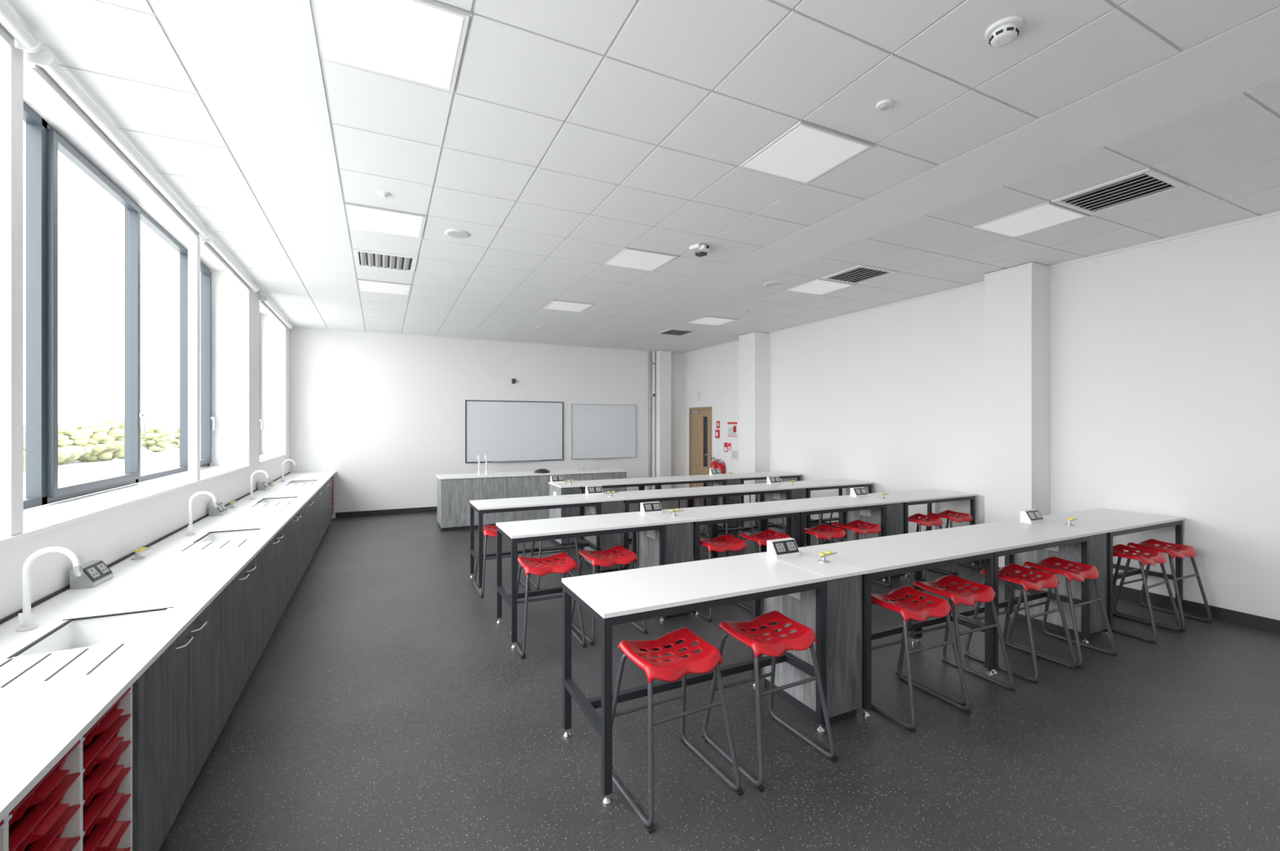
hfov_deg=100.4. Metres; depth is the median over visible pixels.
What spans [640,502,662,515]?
pod
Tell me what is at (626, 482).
lab bench
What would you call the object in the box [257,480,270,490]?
pod
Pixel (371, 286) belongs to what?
ceiling light panel
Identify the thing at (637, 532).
stool
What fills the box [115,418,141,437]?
tree
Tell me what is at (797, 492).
pedestal
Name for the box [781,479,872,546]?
lab bench
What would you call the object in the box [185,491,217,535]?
tap
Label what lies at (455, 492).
desk
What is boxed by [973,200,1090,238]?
ceiling light panel
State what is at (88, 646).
countertop
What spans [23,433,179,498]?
ground
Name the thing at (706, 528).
stool
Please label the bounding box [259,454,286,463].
trim
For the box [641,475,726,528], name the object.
lab bench
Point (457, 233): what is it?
ceiling speaker
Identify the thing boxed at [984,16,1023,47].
smoke detector
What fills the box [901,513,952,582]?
stool
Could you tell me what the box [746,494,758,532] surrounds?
stool
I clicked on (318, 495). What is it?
base cabinet
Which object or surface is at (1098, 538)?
pedestal
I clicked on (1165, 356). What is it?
wall
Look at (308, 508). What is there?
base cabinet
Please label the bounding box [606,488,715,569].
lab bench
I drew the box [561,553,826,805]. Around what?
lab bench
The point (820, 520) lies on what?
stool
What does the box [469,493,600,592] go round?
lab bench
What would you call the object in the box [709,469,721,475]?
pod
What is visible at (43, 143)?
window
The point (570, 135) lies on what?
ceiling
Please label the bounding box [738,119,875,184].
ceiling light panel
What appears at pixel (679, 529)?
pedestal
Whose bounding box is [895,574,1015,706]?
stool
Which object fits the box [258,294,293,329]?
roller blind
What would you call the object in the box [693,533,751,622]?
stool
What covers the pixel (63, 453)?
tree
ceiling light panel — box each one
[313,0,472,93]
[344,201,427,238]
[356,278,412,295]
[542,299,595,312]
[604,246,679,271]
[688,315,738,325]
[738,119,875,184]
[786,278,856,295]
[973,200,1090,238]
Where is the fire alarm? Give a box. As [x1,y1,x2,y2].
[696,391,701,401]
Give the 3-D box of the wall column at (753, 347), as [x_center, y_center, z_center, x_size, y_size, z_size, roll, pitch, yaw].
[2.162,-0.024,10.125,0.365,3.408,0.512,0,0,-26]
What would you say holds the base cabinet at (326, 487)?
on the floor
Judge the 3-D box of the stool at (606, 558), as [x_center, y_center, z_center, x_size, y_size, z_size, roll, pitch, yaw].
[-0.267,1.355,4.395,0.492,0.649,0.483,0,0,-28]
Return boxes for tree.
[23,431,71,461]
[23,434,25,471]
[57,425,92,464]
[72,420,115,462]
[87,415,124,461]
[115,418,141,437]
[140,425,175,452]
[168,426,179,448]
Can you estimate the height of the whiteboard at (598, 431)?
1.210 m
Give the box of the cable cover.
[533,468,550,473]
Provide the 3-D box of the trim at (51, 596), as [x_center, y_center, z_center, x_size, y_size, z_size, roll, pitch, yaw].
[-3.505,0.823,3.939,0.012,0.014,12.048,0,0,-26]
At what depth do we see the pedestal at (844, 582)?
3.04 m
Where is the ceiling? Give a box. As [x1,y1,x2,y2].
[1,0,1279,353]
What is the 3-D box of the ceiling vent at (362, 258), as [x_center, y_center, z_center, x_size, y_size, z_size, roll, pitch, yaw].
[-2.679,-1.731,5.619,0.584,0.018,0.584,0,0,-26]
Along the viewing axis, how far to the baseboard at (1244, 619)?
4.67 m
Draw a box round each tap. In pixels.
[15,546,82,631]
[130,547,151,559]
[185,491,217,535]
[227,501,238,508]
[248,470,269,500]
[280,459,296,482]
[476,455,482,475]
[484,454,488,474]
[605,491,618,497]
[668,509,684,516]
[789,480,797,485]
[817,551,837,563]
[879,493,889,498]
[1064,517,1077,526]
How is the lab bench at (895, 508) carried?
on the floor
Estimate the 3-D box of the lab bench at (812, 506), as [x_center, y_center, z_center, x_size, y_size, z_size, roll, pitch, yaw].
[1.992,1.255,5.775,1.206,0.850,0.610,0,0,-26]
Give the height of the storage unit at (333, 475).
0.827 m
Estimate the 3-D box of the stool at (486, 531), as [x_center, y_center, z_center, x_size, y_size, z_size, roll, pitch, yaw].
[-1.436,1.355,5.522,0.492,0.649,0.483,0,0,-26]
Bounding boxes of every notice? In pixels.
[727,422,737,436]
[730,448,738,460]
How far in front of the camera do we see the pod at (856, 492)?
6.21 m
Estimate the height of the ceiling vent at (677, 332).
0.018 m
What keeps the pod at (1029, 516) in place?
on the pedestal at (1098, 538)
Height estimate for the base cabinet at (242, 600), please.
0.827 m
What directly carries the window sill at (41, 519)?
attached to the wall at (251, 348)
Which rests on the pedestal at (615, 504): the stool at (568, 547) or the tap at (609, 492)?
the tap at (609, 492)
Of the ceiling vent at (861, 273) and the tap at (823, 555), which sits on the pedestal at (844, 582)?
the tap at (823, 555)
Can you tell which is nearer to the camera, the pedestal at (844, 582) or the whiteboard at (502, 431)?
the pedestal at (844, 582)
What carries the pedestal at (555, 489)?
on the floor
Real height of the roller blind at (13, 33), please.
0.099 m
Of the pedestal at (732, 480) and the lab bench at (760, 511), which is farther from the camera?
the pedestal at (732, 480)
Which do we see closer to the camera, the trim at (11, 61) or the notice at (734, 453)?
the trim at (11, 61)
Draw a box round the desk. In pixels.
[435,468,627,531]
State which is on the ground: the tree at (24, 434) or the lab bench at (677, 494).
the tree at (24, 434)
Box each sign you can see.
[715,430,719,438]
[716,421,719,428]
[724,442,728,452]
[728,443,731,449]
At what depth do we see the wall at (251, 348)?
5.20 m
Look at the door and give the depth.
12.21 m
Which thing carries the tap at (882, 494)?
on the lab bench at (895, 508)
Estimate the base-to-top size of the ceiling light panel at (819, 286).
0.020 m
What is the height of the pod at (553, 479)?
0.100 m
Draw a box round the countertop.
[0,471,336,822]
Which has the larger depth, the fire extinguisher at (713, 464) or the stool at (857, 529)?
the fire extinguisher at (713, 464)
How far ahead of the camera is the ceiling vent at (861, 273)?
6.12 m
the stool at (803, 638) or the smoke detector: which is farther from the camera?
the stool at (803, 638)
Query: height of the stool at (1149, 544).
0.649 m
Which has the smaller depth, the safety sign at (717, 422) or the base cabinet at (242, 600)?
the base cabinet at (242, 600)
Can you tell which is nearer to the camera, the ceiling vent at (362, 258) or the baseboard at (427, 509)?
the ceiling vent at (362, 258)
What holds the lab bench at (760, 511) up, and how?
on the floor
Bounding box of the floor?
[160,498,1279,850]
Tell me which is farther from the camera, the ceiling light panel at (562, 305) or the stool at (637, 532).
the ceiling light panel at (562, 305)
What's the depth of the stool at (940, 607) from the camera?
3.14 m
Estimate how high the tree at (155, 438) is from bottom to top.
5.851 m
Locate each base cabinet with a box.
[132,592,221,850]
[214,549,262,745]
[257,524,286,662]
[283,507,302,613]
[299,495,314,582]
[311,487,322,558]
[320,480,328,541]
[327,476,333,528]
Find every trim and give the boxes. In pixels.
[0,38,23,537]
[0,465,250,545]
[0,471,290,624]
[187,229,199,481]
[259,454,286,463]
[292,210,1279,354]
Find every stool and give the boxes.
[472,524,530,598]
[508,551,586,659]
[528,537,582,590]
[571,545,648,645]
[612,627,742,834]
[623,532,637,569]
[666,499,684,509]
[693,524,713,560]
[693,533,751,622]
[697,497,724,535]
[701,610,837,792]
[704,520,758,559]
[737,529,790,613]
[739,517,786,554]
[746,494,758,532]
[804,512,840,546]
[804,524,846,545]
[825,513,839,542]
[830,520,892,587]
[871,586,971,733]
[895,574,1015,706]
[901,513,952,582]
[925,510,982,575]
[964,564,1077,684]
[1008,556,1117,669]
[1105,544,1182,644]
[1112,538,1212,632]
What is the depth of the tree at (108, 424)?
86.10 m
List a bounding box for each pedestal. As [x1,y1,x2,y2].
[548,481,581,546]
[582,493,625,573]
[635,510,695,618]
[706,474,742,528]
[758,551,866,726]
[762,483,808,545]
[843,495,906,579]
[1009,519,1110,639]
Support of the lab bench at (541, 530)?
on the floor
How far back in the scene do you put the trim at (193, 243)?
4.62 m
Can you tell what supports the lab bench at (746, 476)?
on the floor
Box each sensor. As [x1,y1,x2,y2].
[377,191,390,199]
[875,99,893,111]
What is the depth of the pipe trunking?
12.39 m
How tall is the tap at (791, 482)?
0.060 m
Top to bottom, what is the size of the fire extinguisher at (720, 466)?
0.545 m
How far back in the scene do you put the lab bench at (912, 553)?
3.52 m
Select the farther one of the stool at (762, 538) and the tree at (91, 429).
the tree at (91, 429)
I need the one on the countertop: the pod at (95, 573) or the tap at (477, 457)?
the pod at (95, 573)
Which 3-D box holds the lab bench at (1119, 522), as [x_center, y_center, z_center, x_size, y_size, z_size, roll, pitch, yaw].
[4.186,1.255,4.795,1.276,0.850,0.610,0,0,-26]
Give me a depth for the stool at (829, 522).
7.70 m
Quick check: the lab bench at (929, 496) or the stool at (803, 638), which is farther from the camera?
the lab bench at (929, 496)
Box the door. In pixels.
[688,406,711,500]
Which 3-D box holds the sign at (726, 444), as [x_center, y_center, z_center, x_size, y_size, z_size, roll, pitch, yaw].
[1.813,0.460,11.252,0.007,0.200,0.130,0,0,-26]
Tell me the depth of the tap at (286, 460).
7.87 m
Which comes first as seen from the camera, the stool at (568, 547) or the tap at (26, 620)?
the tap at (26, 620)
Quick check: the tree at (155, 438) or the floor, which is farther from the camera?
the tree at (155, 438)
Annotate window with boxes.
[23,101,214,510]
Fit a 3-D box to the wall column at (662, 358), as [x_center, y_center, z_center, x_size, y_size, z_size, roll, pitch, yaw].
[0.534,-0.024,12.454,0.300,3.408,0.260,0,0,-26]
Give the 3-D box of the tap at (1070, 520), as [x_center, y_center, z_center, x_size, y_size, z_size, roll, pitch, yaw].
[3.573,0.800,4.433,0.193,0.060,0.070,0,0,-40]
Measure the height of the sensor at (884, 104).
0.024 m
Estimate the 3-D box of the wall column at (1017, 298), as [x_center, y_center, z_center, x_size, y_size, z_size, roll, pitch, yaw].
[4.193,-0.024,5.942,0.365,3.408,0.512,0,0,-26]
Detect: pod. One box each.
[69,560,113,589]
[208,502,227,516]
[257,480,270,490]
[550,475,564,483]
[585,485,603,495]
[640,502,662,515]
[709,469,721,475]
[766,476,781,484]
[767,537,799,559]
[850,487,868,497]
[1019,509,1044,524]
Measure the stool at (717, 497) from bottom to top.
0.649 m
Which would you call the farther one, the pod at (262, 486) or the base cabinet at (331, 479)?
the base cabinet at (331, 479)
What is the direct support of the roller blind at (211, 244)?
attached to the wall at (251, 348)
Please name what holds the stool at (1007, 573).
on the floor
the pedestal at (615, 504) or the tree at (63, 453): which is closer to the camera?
the pedestal at (615, 504)
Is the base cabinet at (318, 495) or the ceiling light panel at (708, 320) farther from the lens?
the ceiling light panel at (708, 320)
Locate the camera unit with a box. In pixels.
[688,243,710,257]
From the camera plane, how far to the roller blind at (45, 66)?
2.99 m
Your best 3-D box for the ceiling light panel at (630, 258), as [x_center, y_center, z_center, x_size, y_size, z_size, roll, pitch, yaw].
[0.006,-1.730,5.585,0.600,0.020,0.592,0,0,-26]
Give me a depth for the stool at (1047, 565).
3.93 m
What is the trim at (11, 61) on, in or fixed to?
attached to the wall at (251, 348)
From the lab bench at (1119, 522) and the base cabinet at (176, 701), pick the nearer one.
the base cabinet at (176, 701)
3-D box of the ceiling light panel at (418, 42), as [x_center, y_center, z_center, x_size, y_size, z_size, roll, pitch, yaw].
[-1.104,-1.730,2.377,0.600,0.020,0.592,0,0,-26]
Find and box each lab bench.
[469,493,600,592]
[496,511,666,648]
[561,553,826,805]
[568,478,658,538]
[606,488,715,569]
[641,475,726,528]
[664,502,800,615]
[689,483,791,558]
[723,471,800,527]
[762,495,886,581]
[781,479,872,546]
[798,533,995,718]
[867,488,975,577]
[915,520,1090,675]
[1041,508,1183,635]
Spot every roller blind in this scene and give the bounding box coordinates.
[0,0,42,53]
[26,47,210,239]
[201,234,258,293]
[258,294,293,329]
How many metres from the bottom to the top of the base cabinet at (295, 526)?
0.827 m
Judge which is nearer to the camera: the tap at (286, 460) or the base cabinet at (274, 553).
the base cabinet at (274, 553)
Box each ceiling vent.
[352,248,417,272]
[655,328,698,336]
[820,264,897,284]
[1051,167,1188,215]
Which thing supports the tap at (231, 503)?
on the countertop
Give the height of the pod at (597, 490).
0.100 m
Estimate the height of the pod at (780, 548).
0.100 m
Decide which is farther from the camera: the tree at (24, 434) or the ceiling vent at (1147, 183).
the tree at (24, 434)
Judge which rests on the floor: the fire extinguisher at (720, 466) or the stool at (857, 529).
the stool at (857, 529)
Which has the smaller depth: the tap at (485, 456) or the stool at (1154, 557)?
the stool at (1154, 557)
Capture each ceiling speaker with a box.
[444,229,470,238]
[763,281,782,286]
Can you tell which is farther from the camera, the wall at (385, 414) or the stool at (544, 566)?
the wall at (385, 414)
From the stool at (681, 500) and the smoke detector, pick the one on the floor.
the stool at (681, 500)
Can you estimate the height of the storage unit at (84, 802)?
0.827 m
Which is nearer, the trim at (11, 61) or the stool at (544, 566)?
the trim at (11, 61)
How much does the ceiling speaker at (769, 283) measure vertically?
0.012 m
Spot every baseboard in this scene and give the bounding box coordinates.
[335,506,436,518]
[810,519,1279,633]
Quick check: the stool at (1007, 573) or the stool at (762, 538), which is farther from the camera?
the stool at (762, 538)
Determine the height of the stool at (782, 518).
0.649 m
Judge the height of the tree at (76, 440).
5.835 m
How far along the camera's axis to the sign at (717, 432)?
11.47 m
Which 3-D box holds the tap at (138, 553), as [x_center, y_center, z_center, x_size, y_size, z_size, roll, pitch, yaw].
[-3.121,0.799,3.320,0.070,0.060,0.193,0,0,-26]
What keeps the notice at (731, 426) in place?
attached to the wall at (1165, 356)
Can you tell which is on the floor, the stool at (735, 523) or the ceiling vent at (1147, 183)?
the stool at (735, 523)
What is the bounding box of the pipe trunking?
[648,351,655,489]
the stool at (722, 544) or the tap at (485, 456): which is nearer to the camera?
the stool at (722, 544)
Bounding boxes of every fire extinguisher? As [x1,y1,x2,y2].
[710,457,718,469]
[716,459,724,474]
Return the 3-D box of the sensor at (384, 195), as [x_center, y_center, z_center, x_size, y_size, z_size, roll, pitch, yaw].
[-1.913,-1.718,3.985,0.084,0.032,0.084,0,0,-26]
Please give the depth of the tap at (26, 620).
2.17 m
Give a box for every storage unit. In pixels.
[0,685,132,850]
[329,475,333,524]
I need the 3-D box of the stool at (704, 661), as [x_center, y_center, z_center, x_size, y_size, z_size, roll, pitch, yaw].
[0.138,1.355,2.520,0.492,0.649,0.483,0,0,-29]
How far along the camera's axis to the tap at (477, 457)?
9.06 m
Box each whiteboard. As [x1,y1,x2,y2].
[465,400,563,463]
[571,404,635,459]
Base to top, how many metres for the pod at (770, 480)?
0.100 m
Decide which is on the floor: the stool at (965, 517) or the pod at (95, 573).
the stool at (965, 517)
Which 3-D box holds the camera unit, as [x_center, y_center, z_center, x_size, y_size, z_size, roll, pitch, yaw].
[0.598,-1.706,5.174,0.205,0.055,0.210,0,0,44]
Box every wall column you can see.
[654,351,671,489]
[737,332,769,503]
[982,262,1049,568]
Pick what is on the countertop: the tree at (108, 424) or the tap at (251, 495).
the tap at (251, 495)
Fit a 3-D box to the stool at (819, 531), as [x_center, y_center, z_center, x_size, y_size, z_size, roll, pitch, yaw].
[1.828,1.355,5.393,0.492,0.649,0.483,0,0,-27]
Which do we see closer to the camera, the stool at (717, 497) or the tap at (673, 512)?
the tap at (673, 512)
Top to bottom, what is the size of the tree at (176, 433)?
5.549 m
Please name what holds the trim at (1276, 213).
attached to the wall at (1165, 356)
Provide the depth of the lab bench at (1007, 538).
4.08 m
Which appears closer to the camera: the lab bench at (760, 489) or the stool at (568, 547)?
the stool at (568, 547)
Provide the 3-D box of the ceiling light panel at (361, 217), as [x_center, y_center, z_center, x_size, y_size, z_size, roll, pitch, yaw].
[-2.153,-1.730,4.536,0.600,0.020,0.592,0,0,-26]
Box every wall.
[0,50,289,620]
[289,328,683,518]
[683,214,1279,620]
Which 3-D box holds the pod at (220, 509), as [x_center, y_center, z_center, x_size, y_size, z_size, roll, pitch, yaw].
[-3.936,0.779,4.981,0.090,0.100,0.200,0,0,-23]
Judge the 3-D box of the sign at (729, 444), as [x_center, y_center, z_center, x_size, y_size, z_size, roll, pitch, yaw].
[1.870,0.440,11.135,0.007,0.140,0.100,0,0,-26]

